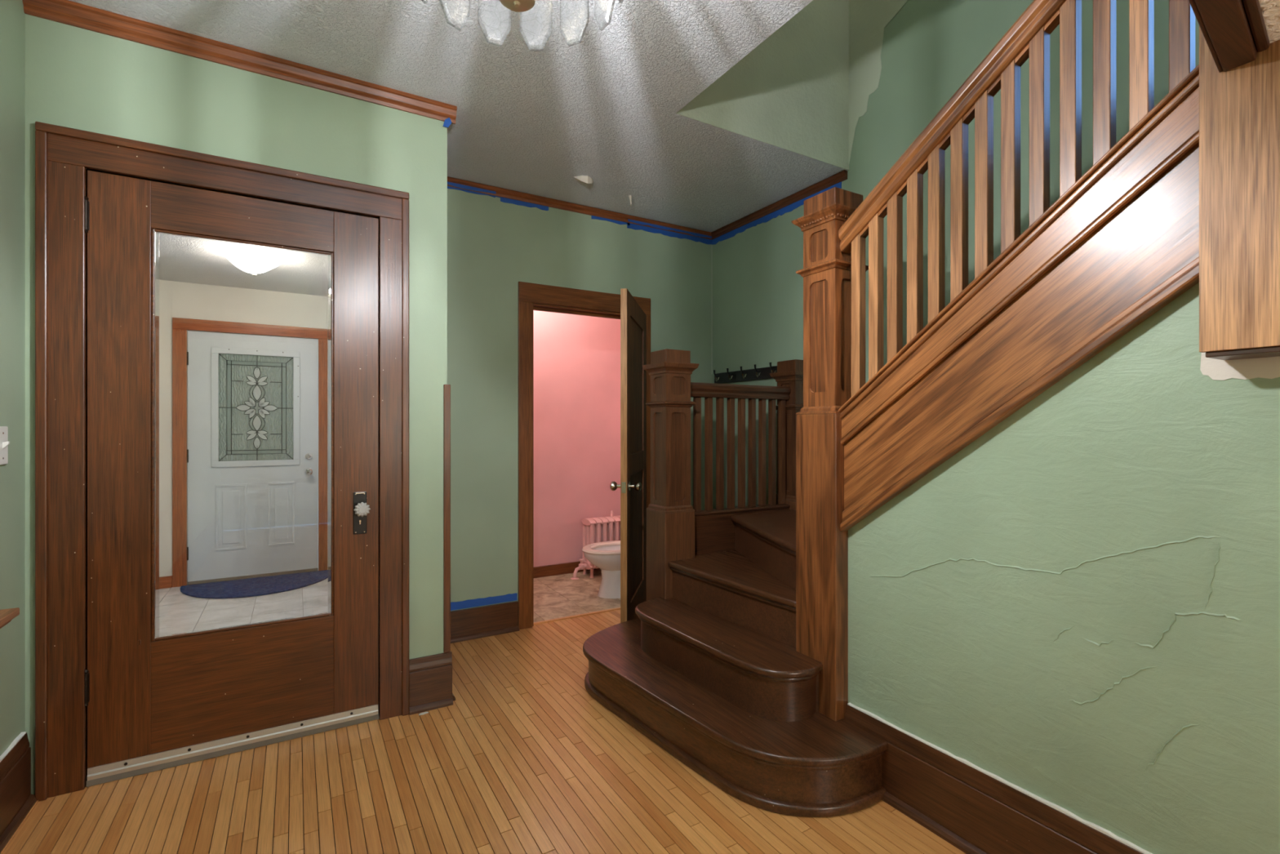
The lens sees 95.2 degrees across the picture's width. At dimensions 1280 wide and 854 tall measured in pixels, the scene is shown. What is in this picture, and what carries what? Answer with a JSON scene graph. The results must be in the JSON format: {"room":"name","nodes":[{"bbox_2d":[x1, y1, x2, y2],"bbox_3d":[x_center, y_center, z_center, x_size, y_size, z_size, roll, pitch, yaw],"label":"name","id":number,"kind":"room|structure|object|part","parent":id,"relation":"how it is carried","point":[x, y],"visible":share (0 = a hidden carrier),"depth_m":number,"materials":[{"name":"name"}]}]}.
{"room":"entrance hall","nodes":[
{"label":"entrance hall","id":0,"kind":"room"},
{"bbox_2d":[0,0,25,755],"bbox_3d":[-0.646,-0.095,-0.520,0.140,2.590,5.760,0,0,-31],"label":"wall","id":1,"kind":"structure","parent":0,"point":[12,15],"depth_m":1.79,"materials":[{"name":"green paint"}]},
{"bbox_2d":[0,426,9,465],"bbox_3d":[-1.872,0.055,1.720,0.020,0.114,0.075,0,0,-31],"label":"light switch","id":2,"kind":"object","parent":1,"relation":"attached to","point":[4,442],"visible":1,"depth_m":1.72,"materials":[{"name":"white plastic"}]},
{"bbox_2d":[0,607,19,628],"bbox_3d":[-1.411,0.827,1.089,0.130,0.747,0.808,0,0,-31],"label":"shelf","id":3,"kind":"object","parent":1,"relation":"attached to","point":[6,615],"visible":1,"depth_m":1.43,"materials":[{"name":"brown wood"}]},
{"bbox_2d":[0,731,36,853],"bbox_3d":[-0.554,1.083,-0.501,0.037,0.235,5.499,0,0,-31],"label":"baseboard","id":4,"kind":"structure","parent":1,"relation":"attached to","point":[16,799],"depth_m":1.76,"materials":[{"name":"brown wood"}]},
{"bbox_2d":[25,13,447,795],"bbox_3d":[-1.444,-0.095,2.272,1.318,2.590,0.140,0,0,-31],"label":"wall","id":5,"kind":"structure","parent":0,"point":[76,77],"depth_m":2.21,"materials":[{"name":"green paint"}]},
{"bbox_2d":[35,121,408,801],"bbox_3d":[-1.491,0.111,2.225,1.127,2.178,0.172,0,0,-31],"label":"trim","id":6,"kind":"structure","parent":5,"relation":"attached to","point":[64,155],"depth_m":1.93,"materials":[{"name":"brown wood"}]},
{"bbox_2d":[84,170,378,786],"bbox_3d":[-1.461,0.170,2.167,0.904,2.056,0.103,0,0,-31],"label":"door","id":7,"kind":"structure","parent":5,"relation":"in","point":[153,703],"depth_m":2.10,"materials":[{"name":"brown wood"}]},
{"bbox_3d":[-1.471,0.970,2.196,0.566,0.440,0.041,0,0,-30],"label":"rail","id":8,"kind":"part","parent":7,"relation":"part of","materials":[{"name":"brown wood"}]},
{"bbox_3d":[-1.471,-0.776,2.196,0.566,0.163,0.041,0,0,-30],"label":"rail","id":9,"kind":"part","parent":7,"relation":"part of","materials":[{"name":"brown wood"}]},
{"bbox_3d":[-1.472,0.028,2.198,0.548,1.427,0.006,0,0,-30],"label":"glass pane","id":10,"kind":"part","parent":7,"relation":"part of","materials":[{"name":"clear glass"}]},
{"bbox_3d":[-1.109,0.329,2.332,0.061,0.061,0.031,0,0,-30],"label":"knob","id":11,"kind":"part","parent":7,"relation":"part of","materials":[{"name":"clear glass"}]},
{"bbox_2d":[22,0,457,124],"bbox_3d":[-1.385,-1.359,2.205,1.352,0.063,0.034,0,0,-31],"label":"trim","id":12,"kind":"structure","parent":5,"relation":"attached to","point":[63,11],"depth_m":2.13,"materials":[{"name":"brown wood"}]},
{"bbox_2d":[408,651,453,715],"bbox_3d":[-0.892,1.090,2.494,0.178,0.220,0.037,0,0,-31],"label":"baseboard","id":13,"kind":"structure","parent":5,"relation":"attached to","point":[430,677],"depth_m":2.49,"materials":[{"name":"brown wood"}]},
{"bbox_2d":[443,384,450,653],"bbox_3d":[-0.846,0.397,2.552,0.028,1.164,0.043,0,0,-31],"label":"trim","id":14,"kind":"structure","parent":5,"relation":"attached to","point":[446,388],"depth_m":2.53,"materials":[{"name":"brown wood"}]},
{"bbox_2d":[443,117,451,127],"bbox_3d":[-0.836,-1.323,2.535,0.037,0.045,0.003,0,0,-31],"label":"tape","id":15,"kind":"object","parent":5,"relation":"attached to","point":[447,122],"visible":1,"depth_m":2.54,"materials":[{"name":"blue"}]},
{"bbox_2d":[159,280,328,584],"bbox_3d":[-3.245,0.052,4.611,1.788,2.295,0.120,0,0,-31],"label":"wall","id":16,"kind":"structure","parent":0,"point":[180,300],"depth_m":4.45,"materials":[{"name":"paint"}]},
{"bbox_2d":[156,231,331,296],"bbox_3d":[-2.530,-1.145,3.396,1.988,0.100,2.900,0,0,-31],"label":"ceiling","id":17,"kind":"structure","parent":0,"point":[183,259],"depth_m":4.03,"materials":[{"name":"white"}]},
{"bbox_2d":[67,0,848,231],"bbox_3d":[0.672,-1.470,0.663,3.530,0.281,6.460,0,0,-31],"label":"ceiling","id":18,"kind":"structure","parent":0,"point":[595,122],"depth_m":2.30,"materials":[{"name":"white paint"}]},
{"bbox_2d":[421,0,622,50],"bbox_3d":[-0.226,-1.082,1.074,0.410,0.616,0.410,0,0,-31],"label":"chandelier","id":19,"kind":"object","parent":18,"relation":"hanging from","point":[517,6],"visible":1,"depth_m":1.24,"materials":[{"name":"clear glass"}]},
{"bbox_3d":[-0.380,-0.920,1.197,0.012,0.200,0.069,0,0,39],"label":"crystal plate","id":20,"kind":"part","parent":19,"relation":"part of","materials":[{"name":"glass"}]},
{"bbox_3d":[-0.312,-0.920,1.251,0.069,0.200,0.012,0,0,-26],"label":"crystal plate","id":21,"kind":"part","parent":19,"relation":"part of","materials":[{"name":"glass"}]},
{"bbox_3d":[-0.226,-0.920,1.271,0.069,0.200,0.012,0,0,0],"label":"crystal plate","id":22,"kind":"part","parent":19,"relation":"part of","materials":[{"name":"glass"}]},
{"bbox_3d":[-0.141,-0.920,1.251,0.069,0.200,0.012,0,0,26],"label":"crystal plate","id":23,"kind":"part","parent":19,"relation":"part of","materials":[{"name":"glass"}]},
{"bbox_3d":[-0.072,-0.920,1.197,0.012,0.200,0.069,0,0,-39],"label":"crystal plate","id":24,"kind":"part","parent":19,"relation":"part of","materials":[{"name":"glass"}]},
{"bbox_2d":[0,567,965,853],"bbox_3d":[-0.083,1.257,1.524,4.304,0.126,8.710,0,0,-31],"label":"floor","id":25,"kind":"structure","parent":0,"point":[523,759],"depth_m":1.93,"materials":[{"name":"brown wood"}]},
{"bbox_2d":[570,510,620,579],"bbox_3d":[-0.237,0.946,4.822,0.751,0.511,0.178,0,0,-31],"label":"radiator","id":26,"kind":"object","parent":25,"relation":"on","point":[600,529],"visible":0.35,"depth_m":4.71,"materials":[{"name":"pink metal"}]},
{"bbox_2d":[582,540,620,598],"bbox_3d":[-0.034,0.833,4.286,0.829,0.735,0.410,0,0,-31],"label":"toilet","id":27,"kind":"object","parent":25,"relation":"on","point":[606,555],"visible":0.37,"depth_m":4.10,"materials":[{"name":"white ceramic"}]},
{"bbox_3d":[-0.174,0.867,4.203,0.504,0.022,0.384,0,0,-30],"label":"seat","id":28,"kind":"part","parent":27,"relation":"part of","materials":[{"name":"beige"}]},
{"bbox_2d":[582,0,1199,817],"bbox_3d":[1.193,-0.274,1.631,1.470,2.948,3.760,0,0,-31],"label":"staircase","id":29,"kind":"structure","parent":25,"relation":"on","point":[734,661],"depth_m":1.88,"materials":[{"name":"brown wood"}]},
{"bbox_3d":[0.153,0.715,2.937,0.178,0.595,0.178,0,0,-30],"label":"newel post","id":30,"kind":"part","parent":29,"relation":"part of","materials":[{"name":"brown wood"}]},
{"bbox_3d":[0.153,0.063,2.937,0.146,0.650,0.146,0,0,-30],"label":"panel frame","id":31,"kind":"part","parent":29,"relation":"part of","materials":[{"name":"brown wood"}]},
{"bbox_3d":[0.153,-0.288,2.937,0.206,0.053,0.206,0,0,-30],"label":"cornice","id":32,"kind":"part","parent":29,"relation":"part of","materials":[{"name":"brown wood"}]},
{"bbox_3d":[0.153,-0.113,2.937,0.184,0.030,0.184,0,0,-30],"label":"ring moulding","id":33,"kind":"part","parent":29,"relation":"part of","materials":[{"name":"brown wood"}]},
{"bbox_3d":[0.153,0.402,2.937,0.178,0.029,0.178,0,0,-30],"label":"moulding","id":34,"kind":"part","parent":29,"relation":"part of","materials":[{"name":"brown wood"}]},
{"bbox_3d":[0.233,1.183,2.392,0.571,0.034,1.459,0,0,-30],"label":"shoe moulding","id":35,"kind":"part","parent":29,"relation":"part of","materials":[{"name":"brown wood"}]},
{"bbox_3d":[0.525,-0.192,3.156,0.719,0.073,0.075,0,0,-30],"label":"rail","id":36,"kind":"part","parent":29,"relation":"part of","materials":[{"name":"brown wood"}]},
{"bbox_3d":[0.526,0.445,3.157,0.712,0.014,0.094,0,0,-30],"label":"rail","id":37,"kind":"part","parent":29,"relation":"part of","materials":[{"name":"brown wood"}]},
{"bbox_3d":[0.898,0.808,3.376,0.178,0.782,0.178,0,0,-30],"label":"newel post","id":38,"kind":"part","parent":29,"relation":"part of","materials":[{"name":"brown wood"}]},
{"bbox_3d":[0.898,0.402,3.376,0.178,0.029,0.178,0,0,-30],"label":"moulding","id":39,"kind":"part","parent":29,"relation":"part of","materials":[{"name":"brown wood"}]},
{"bbox_3d":[0.898,-0.288,3.376,0.206,0.053,0.206,0,0,-30],"label":"cornice","id":40,"kind":"part","parent":29,"relation":"part of","materials":[{"name":"brown wood"}]},
{"bbox_3d":[0.898,-0.113,3.376,0.184,0.030,0.184,0,0,-30],"label":"ring moulding","id":41,"kind":"part","parent":29,"relation":"part of","materials":[{"name":"brown wood"}]},
{"bbox_3d":[0.898,0.063,3.376,0.146,0.650,0.146,0,0,-30],"label":"panel frame","id":42,"kind":"part","parent":29,"relation":"part of","materials":[{"name":"brown wood"}]},
{"bbox_3d":[0.705,-0.061,2.134,0.186,0.027,0.186,0,0,-30],"label":"moulding","id":43,"kind":"part","parent":29,"relation":"part of","materials":[{"name":"brown wood"}]},
{"bbox_3d":[0.705,0.483,2.134,0.186,1.060,0.186,0,0,-30],"label":"newel post","id":44,"kind":"part","parent":29,"relation":"part of","materials":[{"name":"brown wood"}]},
{"bbox_3d":[0.705,-0.744,2.134,0.208,0.044,0.208,0,0,-30],"label":"cornice","id":45,"kind":"part","parent":29,"relation":"part of","materials":[{"name":"brown wood"}]},
{"bbox_3d":[0.705,-0.398,2.134,0.148,0.648,0.148,0,0,-30],"label":"panel frame","id":46,"kind":"part","parent":29,"relation":"part of","materials":[{"name":"brown wood"}]},
{"bbox_3d":[0.705,-0.569,2.134,0.186,0.030,0.186,0,0,-30],"label":"ring moulding","id":47,"kind":"part","parent":29,"relation":"part of","materials":[{"name":"brown wood"}]},
{"bbox_3d":[1.134,-1.181,1.370,0.075,1.133,1.610,0,0,-30],"label":"handrail","id":48,"kind":"part","parent":29,"relation":"part of","materials":[{"name":"brown wood"}]},
{"bbox_3d":[0.958,-0.010,1.604,0.040,0.746,0.992,0,0,-30],"label":"edge moulding","id":49,"kind":"part","parent":29,"relation":"part of","materials":[{"name":"brown wood"}]},
{"bbox_3d":[0.949,-0.402,1.599,0.020,0.752,0.992,0,0,-30],"label":"cap moulding","id":50,"kind":"part","parent":29,"relation":"part of","materials":[{"name":"brown wood"}]},
{"bbox_3d":[0.954,-0.033,1.602,0.010,0.733,0.992,0,0,-30],"label":"moulding","id":51,"kind":"part","parent":29,"relation":"part of","materials":[{"name":"brown wood"}]},
{"bbox_2d":[533,310,620,566],"bbox_3d":[-0.792,-0.025,4.744,2.250,2.450,0.100,0,0,-31],"label":"wall","id":52,"kind":"structure","parent":0,"point":[577,357],"depth_m":4.83,"materials":[{"name":"pink paint"}]},
{"bbox_2d":[533,560,600,577],"bbox_3d":[-0.732,1.157,4.710,1.920,0.085,0.020,0,0,-31],"label":"baseboard","id":53,"kind":"structure","parent":52,"relation":"attached to","point":[567,567],"depth_m":4.73,"materials":[{"name":"wood"}]},
{"bbox_2d":[447,188,711,611],"bbox_3d":[-0.374,-0.095,3.736,2.012,2.590,0.102,0,0,-31],"label":"wall","id":54,"kind":"structure","parent":0,"point":[494,245],"depth_m":3.43,"materials":[{"name":"green paint"}]},
{"bbox_2d":[450,592,517,610],"bbox_3d":[-0.963,1.005,3.330,0.544,0.047,0.002,0,0,-31],"label":"tape","id":55,"kind":"object","parent":54,"relation":"attached to","point":[468,603],"visible":0.69,"depth_m":3.36,"materials":[{"name":"blue"}]},
{"bbox_2d":[450,600,519,643],"bbox_3d":[-0.954,1.116,3.316,0.546,0.168,0.037,0,0,-31],"label":"baseboard","id":56,"kind":"structure","parent":54,"relation":"attached to","point":[468,624],"depth_m":3.35,"materials":[{"name":"brown wood"}]},
{"bbox_2d":[447,176,711,239],"bbox_3d":[-0.343,-1.370,3.683,2.012,0.050,0.026,0,0,-31],"label":"trim","id":57,"kind":"structure","parent":54,"relation":"attached to","point":[503,193],"depth_m":3.62,"materials":[{"name":"brown wood"}]},
{"bbox_2d":[447,182,711,244],"bbox_3d":[-0.281,-1.340,3.725,1.858,0.065,0.014,0,0,-31],"label":"tape","id":58,"kind":"object","parent":54,"relation":"attached to","point":[633,226],"visible":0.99,"depth_m":3.86,"materials":[{"name":"blue"}]},
{"bbox_2d":[518,281,650,629],"bbox_3d":[-0.356,0.171,3.746,0.916,2.066,0.133,0,0,-31],"label":"trim","id":59,"kind":"structure","parent":54,"relation":"attached to","point":[529,293],"depth_m":3.49,"materials":[{"name":"brown wood"}]},
{"bbox_2d":[609,288,646,622],"bbox_3d":[-0.001,0.223,3.495,0.173,1.930,0.754,0,0,14],"label":"door","id":60,"kind":"structure","parent":54,"relation":"in","point":[633,486],"depth_m":3.39,"materials":[{"name":"brown wood"}]},
{"bbox_3d":[-0.129,0.323,3.199,0.069,0.052,0.052,0,0,9],"label":"knob","id":61,"kind":"part","parent":60,"relation":"part of","materials":[{"name":"silver metal"}]},
{"bbox_3d":[-0.087,0.325,3.129,0.024,0.060,0.002,0,0,9],"label":"latch plate","id":62,"kind":"part","parent":60,"relation":"part of","materials":[{"name":"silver metal"}]},
{"bbox_3d":[-0.026,0.323,3.184,0.069,0.052,0.052,0,0,9],"label":"knob","id":63,"kind":"part","parent":60,"relation":"part of","materials":[{"name":"silver metal"}]},
{"bbox_3d":[-0.031,-0.236,3.502,0.015,0.772,0.521,0,0,9],"label":"panel","id":64,"kind":"part","parent":60,"relation":"part of","materials":[{"name":"brown wood"}]},
{"bbox_3d":[-0.031,0.625,3.502,0.015,0.710,0.521,0,0,9],"label":"panel","id":65,"kind":"part","parent":60,"relation":"part of","materials":[{"name":"brown wood"}]},
{"bbox_3d":[-0.031,-0.682,3.502,0.034,0.120,0.521,0,0,9],"label":"rail","id":66,"kind":"part","parent":60,"relation":"part of","materials":[{"name":"brown wood"}]},
{"bbox_3d":[-0.031,0.210,3.502,0.034,0.120,0.521,0,0,9],"label":"rail","id":67,"kind":"part","parent":60,"relation":"part of","materials":[{"name":"brown wood"}]},
{"bbox_3d":[-0.031,1.084,3.502,0.034,0.208,0.521,0,0,9],"label":"rail","id":68,"kind":"part","parent":60,"relation":"part of","materials":[{"name":"brown wood"}]},
{"bbox_2d":[676,0,848,170],"bbox_3d":[0.616,-2.595,2.928,1.127,2.410,0.120,0,0,-31],"label":"wall","id":69,"kind":"structure","parent":0,"point":[790,92],"depth_m":2.96,"materials":[{"name":"green paint"}]},
{"bbox_2d":[711,0,1199,508],"bbox_3d":[2.166,-1.300,1.543,0.142,5.000,6.460,0,0,-31],"label":"wall","id":70,"kind":"structure","parent":0,"point":[908,59],"depth_m":2.92,"materials":[{"name":"green paint"}]},
{"bbox_2d":[713,362,777,383],"bbox_3d":[0.704,-0.351,3.818,0.070,0.093,0.745,0,0,-31],"label":"coat rack","id":71,"kind":"object","parent":70,"relation":"attached to","point":[762,373],"visible":0.86,"depth_m":3.84,"materials":[{"name":"black metal"}]},
{"bbox_2d":[711,182,841,244],"bbox_3d":[0.812,-1.324,3.702,0.002,0.045,1.156,0,0,-31],"label":"tape","id":72,"kind":"object","parent":70,"relation":"attached to","point":[790,207],"visible":0.91,"depth_m":3.70,"materials":[{"name":"blue"}]},
{"bbox_2d":[711,169,847,239],"bbox_3d":[0.811,-1.370,3.681,0.026,0.050,1.200,0,0,-31],"label":"trim","id":73,"kind":"structure","parent":70,"relation":"attached to","point":[839,177],"depth_m":3.56,"materials":[{"name":"brown wood"}]},
{"bbox_2d":[848,282,1279,853],"bbox_3d":[1.867,-0.095,0.188,0.092,2.590,4.430,0,0,-31],"label":"wall","id":74,"kind":"structure","parent":0,"point":[1078,606],"depth_m":1.38,"materials":[{"name":"green paint"}]},
{"bbox_2d":[844,702,1152,853],"bbox_3d":[1.795,1.078,0.187,0.037,0.244,4.300,0,0,-31],"label":"baseboard","id":75,"kind":"structure","parent":74,"relation":"attached to","point":[968,806],"depth_m":1.65,"materials":[{"name":"brown wood"}]},
{"bbox_2d":[1199,26,1279,359],"bbox_3d":[1.360,-0.764,0.852,0.109,1.252,0.788,0,0,-31],"label":"newel post","id":76,"kind":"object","parent":74,"relation":"attached to","point":[1239,107],"depth_m":1.11,"materials":[{"name":"brown wood"}]},
{"bbox_2d":[1258,0,1279,43],"bbox_3d":[0.298,-0.744,0.013,2.684,0.072,0.586,0,0,-39],"label":"ceiling","id":77,"kind":"structure","parent":0,"point":[1270,9],"depth_m":1.01,"materials":[{"name":"white paint"}]},
{"bbox_3d":[0.131,-1.063,0.296,2.573,0.655,0.435,0,0,-30],"label":"wall header","id":78,"kind":"structure","parent":0,"visible":0},
{"bbox_2d":[1188,0,1269,72],"bbox_3d":[0.132,-0.711,0.296,2.609,0.049,0.068,0,0,-39],"label":"trim","id":79,"kind":"structure","parent":78,"relation":"attached to","point":[1233,31],"depth_m":1.01,"materials":[{"name":"brown wood"}]},
{"bbox_3d":[0.145,-0.716,0.273,2.573,0.038,0.386,0,0,-30],"label":"stop moulding","id":80,"kind":"part","parent":79,"relation":"part of","materials":[{"name":"brown wood"}]}
]}

